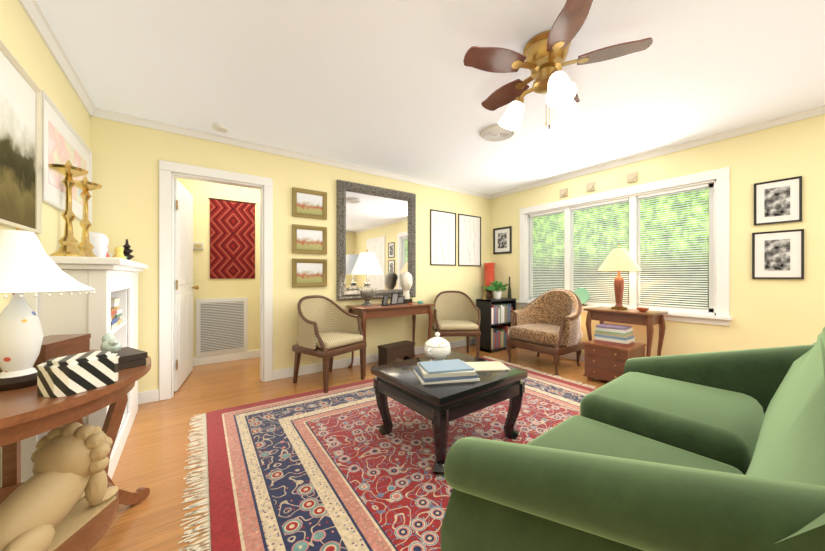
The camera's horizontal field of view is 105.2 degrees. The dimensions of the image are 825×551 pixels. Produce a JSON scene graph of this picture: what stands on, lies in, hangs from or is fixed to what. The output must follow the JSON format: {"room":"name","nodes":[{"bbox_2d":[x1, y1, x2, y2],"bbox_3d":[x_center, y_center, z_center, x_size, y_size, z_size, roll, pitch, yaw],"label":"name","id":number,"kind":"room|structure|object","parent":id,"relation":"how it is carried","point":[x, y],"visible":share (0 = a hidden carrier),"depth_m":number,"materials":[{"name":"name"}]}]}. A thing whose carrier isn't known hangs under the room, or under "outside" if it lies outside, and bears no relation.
{"room":"living room","nodes":[
{"label":"living room","id":0,"kind":"room"},
{"bbox_2d":[0,0,89,486],"bbox_3d":[-1.102,-0.120,0.328,0.120,2.440,5.550,0,0,-35],"label":"wall","id":1,"kind":"structure","parent":0,"point":[22,41],"depth_m":1.74,"materials":[{"name":"yellow paint"}]},
{"bbox_2d":[0,40,41,233],"bbox_3d":[-1.599,-0.585,1.159,0.025,0.740,1.150,0,0,-35],"label":"landscape picture","id":2,"kind":"object","parent":1,"relation":"attached to","point":[20,149],"visible":0.91,"depth_m":1.46,"materials":[{"name":"white paper"}]},
{"bbox_2d":[18,0,97,116],"bbox_3d":[-1.035,-1.310,0.376,0.045,0.060,5.310,0,0,-35],"label":"crown molding","id":3,"kind":"structure","parent":1,"relation":"attached to","point":[33,10],"depth_m":1.83,"materials":[{"name":"white paint"}]},
{"bbox_2d":[41,90,91,223],"bbox_3d":[-2.254,-0.690,2.080,0.020,0.580,1.020,0,0,-35],"label":"framed picture","id":4,"kind":"object","parent":1,"relation":"attached to","point":[63,142],"visible":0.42,"depth_m":1.91,"materials":[{"name":"white paper"}]},
{"bbox_2d":[174,177,259,357],"bbox_3d":[-1.672,-0.120,4.612,3.400,2.440,0.120,0,0,-35],"label":"wall","id":5,"kind":"structure","parent":0,"point":[200,192],"depth_m":3.97,"materials":[{"name":"yellow paint"}]},
{"bbox_2d":[193,242,203,249],"bbox_3d":[-2.615,-0.360,3.849,0.110,0.080,0.030,0,0,-35],"label":"light switch","id":6,"kind":"object","parent":5,"relation":"attached to","point":[198,245],"visible":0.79,"depth_m":3.84,"materials":[{"name":"beige plastic"}]},
{"bbox_2d":[196,297,247,356],"bbox_3d":[-2.405,0.640,4.003,0.560,0.700,0.022,0,0,-35],"label":"air vent","id":7,"kind":"object","parent":5,"relation":"in","point":[221,325],"visible":1,"depth_m":3.99,"materials":[{"name":"white metal"}]},
{"bbox_2d":[193,350,259,365],"bbox_3d":[-1.625,1.050,4.563,3.180,0.100,0.015,0,0,-35],"label":"baseboard","id":8,"kind":"structure","parent":5,"relation":"attached to","point":[197,361],"depth_m":4.02,"materials":[{"name":"white paint"}]},
{"bbox_2d":[208,197,255,278],"bbox_3d":[-2.312,-0.464,4.070,0.540,1.008,0.020,0,0,-35],"label":"rug","id":9,"kind":"object","parent":5,"relation":"attached to","point":[232,239],"visible":0.97,"depth_m":4.06,"materials":[{"name":"red fabric"}]},
{"bbox_2d":[90,116,489,391],"bbox_3d":[-0.631,-0.120,3.989,4.880,2.440,0.120,0,0,-35],"label":"wall","id":10,"kind":"structure","parent":0,"point":[126,157],"depth_m":3.35,"materials":[{"name":"yellow paint"}]},
{"bbox_2d":[138,389,158,403],"bbox_3d":[-2.394,1.050,2.657,0.405,0.100,0.015,0,0,-35],"label":"baseboard","id":11,"kind":"structure","parent":10,"relation":"attached to","point":[148,396],"depth_m":2.73,"materials":[{"name":"white paint"}]},
{"bbox_2d":[174,178,198,391],"bbox_3d":[-2.364,0.088,3.308,0.222,2.000,0.770,0,0,-35],"label":"door","id":12,"kind":"structure","parent":10,"relation":"in","point":[183,283],"depth_m":3.19,"materials":[{"name":"white wood"}]},
{"bbox_2d":[159,160,272,400],"bbox_3d":[-1.888,0.043,3.099,0.930,2.115,0.160,0,0,-35],"label":"door frame","id":13,"kind":"structure","parent":10,"relation":"attached to","point":[167,171],"depth_m":2.87,"materials":[{"name":"white paint"}]},
{"bbox_2d":[94,108,489,198],"bbox_3d":[-0.628,-1.310,3.890,4.650,0.060,0.045,0,0,-35],"label":"crown molding","id":14,"kind":"structure","parent":10,"relation":"attached to","point":[102,113],"depth_m":3.23,"materials":[{"name":"white paint"}]},
{"bbox_2d":[292,187,326,219],"bbox_3d":[-1.145,-0.800,3.530,0.380,0.310,0.030,0,0,-35],"label":"picture","id":15,"kind":"object","parent":10,"relation":"attached to","point":[306,203],"visible":0.96,"depth_m":3.53,"materials":[{"name":"gold metal"}]},
{"bbox_2d":[292,224,326,253],"bbox_3d":[-1.145,-0.400,3.530,0.380,0.310,0.030,0,0,-35],"label":"picture","id":16,"kind":"object","parent":10,"relation":"attached to","point":[306,239],"visible":0.98,"depth_m":3.53,"materials":[{"name":"gold metal"}]},
{"bbox_2d":[292,258,326,286],"bbox_3d":[-1.145,-0.030,3.530,0.380,0.310,0.030,0,0,-35],"label":"picture","id":17,"kind":"object","parent":10,"relation":"attached to","point":[309,272],"visible":0.98,"depth_m":3.53,"materials":[{"name":"gold metal"}]},
{"bbox_2d":[273,338,475,379],"bbox_3d":[-0.092,1.050,4.287,3.375,0.100,0.015,0,0,-35],"label":"baseboard","id":18,"kind":"structure","parent":10,"relation":"attached to","point":[318,367],"depth_m":3.73,"materials":[{"name":"white paint"}]},
{"bbox_2d":[337,180,415,300],"bbox_3d":[-0.420,-0.415,4.028,1.130,1.420,0.055,0,0,-35],"label":"wall mirror","id":19,"kind":"object","parent":10,"relation":"attached to","point":[379,223],"visible":0.94,"depth_m":4.02,"materials":[{"name":"silver metal"}]},
{"bbox_2d":[430,209,455,265],"bbox_3d":[0.459,-0.550,4.673,0.490,0.800,0.020,0,0,-35],"label":"picture","id":20,"kind":"object","parent":10,"relation":"attached to","point":[442,237],"visible":1,"depth_m":4.66,"materials":[{"name":"black"}]},
{"bbox_2d":[458,214,480,265],"bbox_3d":[0.908,-0.550,4.990,0.490,0.800,0.020,0,0,-35],"label":"picture","id":21,"kind":"object","parent":10,"relation":"attached to","point":[469,240],"visible":1,"depth_m":4.98,"materials":[{"name":"black"}]},
{"bbox_2d":[90,344,608,550],"bbox_3d":[0.420,1.125,2.227,5.560,0.050,7.250,0,0,-35],"label":"floor","id":22,"kind":"structure","parent":0,"point":[154,457],"depth_m":2.24,"materials":[{"name":"brown wood"}]},
{"bbox_2d":[0,349,150,550],"bbox_3d":[-1.254,0.725,1.103,0.520,0.751,1.091,0,0,-35],"label":"table","id":23,"kind":"object","parent":22,"relation":"on","point":[26,412],"visible":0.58,"depth_m":1.03,"materials":[{"name":"brown wood"}]},
{"bbox_2d":[0,334,90,372],"bbox_3d":[-1.416,0.299,1.228,0.135,0.100,0.225,0,0,-15],"label":"box","id":24,"kind":"object","parent":23,"relation":"on","point":[54,346],"visible":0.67,"depth_m":1.23,"materials":[{"name":"brown wood"}]},
{"bbox_2d":[0,228,95,390],"bbox_3d":[-1.260,0.099,1.007,0.352,0.500,0.353,0,0,-35],"label":"lamp","id":25,"kind":"object","parent":23,"relation":"on","point":[27,264],"visible":1,"depth_m":0.98,"materials":[{"name":"ceramic"}]},
{"bbox_2d":[0,422,118,550],"bbox_3d":[-1.240,0.712,1.066,0.247,0.344,0.475,0,0,-5],"label":"sculpture","id":26,"kind":"object","parent":23,"relation":"on","point":[47,506],"visible":1,"depth_m":1.08,"materials":[{"name":"beige stone"}]},
{"bbox_2d":[36,351,118,397],"bbox_3d":[-1.034,0.300,0.983,0.112,0.099,0.163,0,0,15],"label":"box","id":27,"kind":"object","parent":23,"relation":"on","point":[64,376],"visible":1,"depth_m":0.94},
{"bbox_2d":[100,333,147,369],"bbox_3d":[-1.164,0.286,1.224,0.201,0.125,0.167,0,0,35],"label":"box","id":28,"kind":"object","parent":23,"relation":"on","point":[129,357],"visible":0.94,"depth_m":1.21,"materials":[{"name":"brown wood"}]},
{"bbox_2d":[21,256,147,482],"bbox_3d":[-1.996,0.505,2.017,0.367,1.190,1.320,0,0,-35],"label":"fireplace","id":29,"kind":"object","parent":22,"relation":"on","point":[107,279],"visible":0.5,"depth_m":1.58,"materials":[{"name":"white paint"}]},
{"bbox_2d":[48,160,87,256],"bbox_3d":[-1.854,-0.356,1.701,0.150,0.530,0.150,0,0,-35],"label":"candlestick","id":30,"kind":"object","parent":29,"relation":"on","point":[68,241],"visible":0.94,"depth_m":1.69,"materials":[{"name":"gold metal"}]},
{"bbox_2d":[74,176,101,256],"bbox_3d":[-2.051,-0.356,1.979,0.150,0.530,0.150,0,0,-35],"label":"candlestick","id":31,"kind":"object","parent":29,"relation":"on","point":[85,246],"visible":0.79,"depth_m":1.97,"materials":[{"name":"gold metal"}]},
{"bbox_2d":[81,232,127,258],"bbox_3d":[-2.169,-0.191,2.219,0.244,0.200,0.339,0,0,-35],"label":"figurines","id":32,"kind":"object","parent":29,"relation":"on","point":[99,242],"visible":0.46,"depth_m":2.12,"materials":[{"name":"white ceramic"}]},
{"bbox_2d":[111,298,121,329],"bbox_3d":[-1.905,0.565,1.861,0.218,0.829,0.560,0,0,-35],"label":"books","id":33,"kind":"object","parent":29,"relation":"in","point":[116,312],"visible":0.08,"depth_m":2.00,"materials":[{"name":"multicoloured paper"}]},
{"bbox_2d":[123,239,133,259],"bbox_3d":[-2.251,-0.189,2.487,0.091,0.195,0.091,0,0,-35],"label":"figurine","id":34,"kind":"object","parent":29,"relation":"on","point":[127,251],"visible":0.62,"depth_m":2.48,"materials":[{"name":"black"}]},
{"bbox_2d":[292,295,366,392],"bbox_3d":[-0.867,0.659,3.278,0.557,0.887,0.604,0,0,35],"label":"cane chair","id":35,"kind":"object","parent":22,"relation":"on","point":[329,329],"visible":1,"depth_m":3.27,"materials":[{"name":"beige wicker"}]},
{"bbox_2d":[178,356,596,550],"bbox_3d":[0.746,1.095,1.732,3.330,0.010,3.978,0,0,-34],"label":"rug","id":36,"kind":"object","parent":22,"relation":"on","point":[333,469],"visible":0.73,"depth_m":1.79,"materials":[{"name":"red carpet"}]},
{"bbox_2d":[371,351,527,473],"bbox_3d":[0.241,0.880,2.168,0.800,0.482,0.720,0,0,-37],"label":"coffee table","id":37,"kind":"object","parent":36,"relation":"on","point":[440,406],"visible":0.94,"depth_m":1.92,"materials":[{"name":"black paint"}]},
{"bbox_2d":[424,332,450,360],"bbox_3d":[0.184,0.528,2.336,0.200,0.220,0.274,0,0,35],"label":"tureen","id":38,"kind":"object","parent":37,"relation":"on","point":[437,348],"visible":0.96,"depth_m":2.27,"materials":[{"name":"ceramic"}]},
{"bbox_2d":[413,359,479,384],"bbox_3d":[0.207,0.604,2.009,0.360,0.068,0.277,0,0,-10],"label":"books","id":39,"kind":"object","parent":37,"relation":"on","point":[443,371],"visible":0.98,"depth_m":1.91,"materials":[{"name":"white paper"}]},
{"bbox_2d":[465,361,510,371],"bbox_3d":[0.521,0.634,2.207,0.260,0.008,0.200,0,0,-5],"label":"magazine","id":40,"kind":"object","parent":37,"relation":"on","point":[490,366],"visible":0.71,"depth_m":2.18,"materials":[{"name":"white paper"}]},
{"bbox_2d":[441,327,824,550],"bbox_3d":[1.054,0.599,1.141,1.740,0.980,0.945,0,0,-39],"label":"sofa","id":41,"kind":"object","parent":36,"relation":"on","point":[717,451],"visible":1,"depth_m":0.81,"materials":[{"name":"green fabric"}]},
{"bbox_2d":[346,301,434,375],"bbox_3d":[-0.256,0.730,3.874,1.020,0.749,0.440,0,0,-35],"label":"console table","id":42,"kind":"object","parent":22,"relation":"on","point":[379,310],"visible":0.69,"depth_m":3.73,"materials":[{"name":"brown wood"}]},
{"bbox_2d":[351,250,382,305],"bbox_3d":[-0.538,0.023,3.736,0.380,0.662,0.380,0,0,-35],"label":"lamp","id":43,"kind":"object","parent":42,"relation":"on","point":[366,263],"visible":1,"depth_m":3.65,"materials":[{"name":"white fabric"}]},
{"bbox_2d":[382,292,404,304],"bbox_3d":[-0.231,0.279,3.847,0.318,0.149,0.142,0,0,-35],"label":"photo frames","id":44,"kind":"object","parent":42,"relation":"on","point":[396,298],"visible":0.98,"depth_m":3.81,"materials":[{"name":"black"}]},
{"bbox_2d":[382,301,422,305],"bbox_3d":[-0.105,0.338,3.828,0.621,0.032,0.087,0,0,-41],"label":"trinkets","id":45,"kind":"object","parent":42,"relation":"on","point":[419,302],"visible":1,"depth_m":3.85,"materials":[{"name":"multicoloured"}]},
{"bbox_2d":[399,272,412,303],"bbox_3d":[-0.080,0.151,4.058,0.167,0.405,0.226,0,0,-20],"label":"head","id":46,"kind":"object","parent":42,"relation":"on","point":[406,281],"visible":0.96,"depth_m":4.00,"materials":[{"name":"white ceramic"}]},
{"bbox_2d":[378,340,414,364],"bbox_3d":[-0.192,0.970,3.871,0.460,0.260,0.170,0,0,-43],"label":"box","id":47,"kind":"object","parent":22,"relation":"on","point":[391,352],"visible":0.75,"depth_m":3.78,"materials":[{"name":"brown wood"}]},
{"bbox_2d":[432,291,480,357],"bbox_3d":[0.573,0.659,4.244,0.604,0.887,0.557,0,0,-3],"label":"cane chair","id":48,"kind":"object","parent":22,"relation":"on","point":[456,313],"visible":1,"depth_m":4.38,"materials":[{"name":"beige wicker"}]},
{"bbox_2d":[476,297,515,352],"bbox_3d":[1.260,0.725,4.745,0.580,0.750,0.270,0,0,-35],"label":"bookshelf","id":49,"kind":"object","parent":22,"relation":"on","point":[484,307],"visible":0.56,"depth_m":4.57,"materials":[{"name":"black wood"}]},
{"bbox_2d":[482,286,492,297],"bbox_3d":[1.234,0.635,5.058,0.240,0.930,0.240,0,0,-35],"label":"pedestal","id":50,"kind":"object","parent":49,"relation":"on","point":[489,294],"visible":0.21,"depth_m":5.02,"materials":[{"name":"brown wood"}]},
{"bbox_2d":[484,263,494,285],"bbox_3d":[1.234,-0.016,5.058,0.176,0.370,0.176,0,0,-35],"label":"cylinder","id":51,"kind":"object","parent":50,"relation":"on","point":[489,272],"visible":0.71,"depth_m":4.99,"materials":[{"name":"paint"}]},
{"bbox_2d":[482,281,508,298],"bbox_3d":[1.257,0.212,4.780,0.348,0.274,0.310,0,0,-35],"label":"potted plant","id":52,"kind":"object","parent":49,"relation":"on","point":[495,286],"visible":0.98,"depth_m":4.74,"materials":[{"name":"green plant"}]},
{"bbox_2d":[491,303,512,349],"bbox_3d":[1.272,0.743,4.729,0.521,0.632,0.190,0,0,-35],"label":"books","id":53,"kind":"object","parent":49,"relation":"in","point":[500,313],"visible":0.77,"depth_m":4.64,"materials":[{"name":"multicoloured paper"}]},
{"bbox_2d":[508,277,510,297],"bbox_3d":[1.494,0.184,4.856,0.060,0.330,0.057,0,0,-35],"label":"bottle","id":54,"kind":"object","parent":49,"relation":"on","point":[509,291],"depth_m":4.84,"materials":[{"name":"black metal"}]},
{"bbox_2d":[506,289,584,374],"bbox_3d":[1.669,0.640,3.926,0.708,0.932,0.810,0,0,-35],"label":"chair","id":55,"kind":"object","parent":22,"relation":"on","point":[548,322],"visible":0.98,"depth_m":3.85,"materials":[{"name":"fabric"}]},
{"bbox_2d":[583,340,645,381],"bbox_3d":[2.087,0.900,3.267,0.444,0.400,0.420,0,0,-35],"label":"chest","id":56,"kind":"object","parent":22,"relation":"on","point":[606,362],"visible":0.79,"depth_m":3.18,"materials":[{"name":"brown wood"}]},
{"bbox_2d":[594,323,634,346],"bbox_3d":[2.094,0.610,3.274,0.256,0.178,0.313,0,0,-40],"label":"books","id":57,"kind":"object","parent":56,"relation":"on","point":[615,334],"visible":1,"depth_m":3.20,"materials":[{"name":"multicoloured paper"}]},
{"bbox_2d":[37,0,824,193],"bbox_3d":[0.502,-1.390,2.285,5.360,0.100,7.250,0,0,-35],"label":"ceiling","id":58,"kind":"structure","parent":0,"point":[397,87],"depth_m":2.10,"materials":[{"name":"white paint"}]},
{"bbox_2d":[212,123,228,132],"bbox_3d":[-1.719,-1.320,2.826,0.130,0.038,0.130,0,0,-35],"label":"smoke detector","id":59,"kind":"object","parent":58,"relation":"attached to","point":[221,127],"visible":1,"depth_m":2.80,"materials":[{"name":"white plastic"}]},
{"bbox_2d":[479,123,516,141],"bbox_3d":[0.797,-1.321,2.941,0.340,0.035,0.340,0,0,-35],"label":"ceiling vent","id":60,"kind":"object","parent":58,"relation":"in","point":[497,132],"visible":0.96,"depth_m":2.93,"materials":[{"name":"white"}]},
{"bbox_2d":[463,0,652,130],"bbox_3d":[0.773,-1.089,1.868,0.969,0.500,0.951,0,0,-35],"label":"ceiling fan","id":61,"kind":"object","parent":58,"relation":"hanging from","point":[544,55],"visible":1,"depth_m":1.76,"materials":[{"name":"brown wood"}]},
{"bbox_2d":[598,244,641,309],"bbox_3d":[2.272,0.013,3.471,0.408,0.712,0.408,0,0,-35],"label":"table lamp","id":62,"kind":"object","parent":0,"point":[618,260],"depth_m":3.41,"materials":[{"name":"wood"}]},
{"bbox_2d":[636,307,648,311],"bbox_3d":[2.351,0.349,3.221,0.110,0.040,0.110,0,0,-35],"label":"bowl","id":63,"kind":"object","parent":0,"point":[642,309],"visible":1,"depth_m":3.19,"materials":[{"name":"brown ceramic"}]},
{"bbox_2d":[490,114,824,356],"bbox_3d":[2.915,-0.120,3.099,0.120,2.440,5.430,0,0,-35],"label":"wall","id":64,"kind":"structure","parent":0,"point":[767,313],"depth_m":2.86,"materials":[{"name":"yellow paint"}]},
{"bbox_2d":[493,226,511,253],"bbox_3d":[1.438,-0.560,5.061,0.020,0.420,0.350,0,0,-35],"label":"picture","id":65,"kind":"object","parent":64,"relation":"attached to","point":[502,240],"visible":0.98,"depth_m":5.05,"materials":[{"name":"black"}]},
{"bbox_2d":[560,188,567,196],"bbox_3d":[2.022,-1.110,4.225,0.033,0.100,0.100,0,0,-35],"label":"plaque","id":66,"kind":"object","parent":64,"relation":"attached to","point":[563,192],"depth_m":4.21,"materials":[{"name":"beige stone"}]},
{"bbox_2d":[560,352,584,361],"bbox_3d":[2.293,1.050,3.860,0.015,0.100,3.470,0,0,-35],"label":"baseboard","id":67,"kind":"structure","parent":64,"relation":"attached to","point":[573,355],"depth_m":4.11,"materials":[{"name":"white paint"}]},
{"bbox_2d":[586,182,594,191],"bbox_3d":[2.224,-1.110,3.939,0.033,0.100,0.100,0,0,-35],"label":"plaque","id":68,"kind":"object","parent":64,"relation":"attached to","point":[590,186],"depth_m":3.93,"materials":[{"name":"beige stone"}]},
{"bbox_2d":[516,167,732,356],"bbox_3d":[2.148,0.047,3.763,0.605,2.114,2.320,0,0,-35],"label":"window","id":69,"kind":"structure","parent":64,"relation":"in","point":[648,319],"depth_m":3.30,"materials":[{"name":"white wood"}]},
{"bbox_2d":[574,288,588,305],"bbox_3d":[2.136,0.267,3.988,0.084,0.224,0.210,0,0,-35],"label":"plate","id":70,"kind":"object","parent":69,"relation":"on","point":[582,294],"visible":0.75,"depth_m":3.96,"materials":[{"name":"green"}]},
{"bbox_2d":[530,183,708,311],"bbox_3d":[2.328,-0.270,3.890,0.035,1.258,1.970,0,0,-35],"label":"window blinds","id":71,"kind":"object","parent":69,"relation":"attached to","point":[651,195],"visible":0.92,"depth_m":3.53,"materials":[{"name":"white plastic"}]},
{"bbox_2d":[627,172,637,182],"bbox_3d":[2.484,-1.110,3.572,0.033,0.100,0.100,0,0,-35],"label":"plaque","id":72,"kind":"object","parent":64,"relation":"attached to","point":[631,177],"depth_m":3.56,"materials":[{"name":"beige stone"}]},
{"bbox_2d":[490,105,824,198],"bbox_3d":[2.813,-1.310,3.100,0.045,0.060,5.310,0,0,-35],"label":"crown molding","id":73,"kind":"structure","parent":64,"relation":"attached to","point":[819,110],"depth_m":3.17,"materials":[{"name":"white paint"}]},
{"bbox_2d":[754,176,801,225],"bbox_3d":[3.113,-0.630,2.695,0.020,0.370,0.270,0,0,-35],"label":"picture","id":74,"kind":"object","parent":64,"relation":"attached to","point":[777,201],"visible":0.98,"depth_m":2.69,"materials":[{"name":"black"}]},
{"bbox_2d":[752,229,803,278],"bbox_3d":[3.113,-0.175,2.695,0.020,0.410,0.290,0,0,-35],"label":"picture","id":75,"kind":"object","parent":64,"relation":"attached to","point":[777,254],"visible":0.98,"depth_m":2.69,"materials":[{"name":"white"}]},
{"label":"outside","id":76,"kind":"structure","parent":0,"visible":0},
{"bbox_2d":[533,189,708,307],"bbox_3d":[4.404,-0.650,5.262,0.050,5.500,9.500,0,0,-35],"label":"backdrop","id":77,"kind":"structure","parent":76,"point":[624,208],"depth_m":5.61,"materials":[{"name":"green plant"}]}
]}

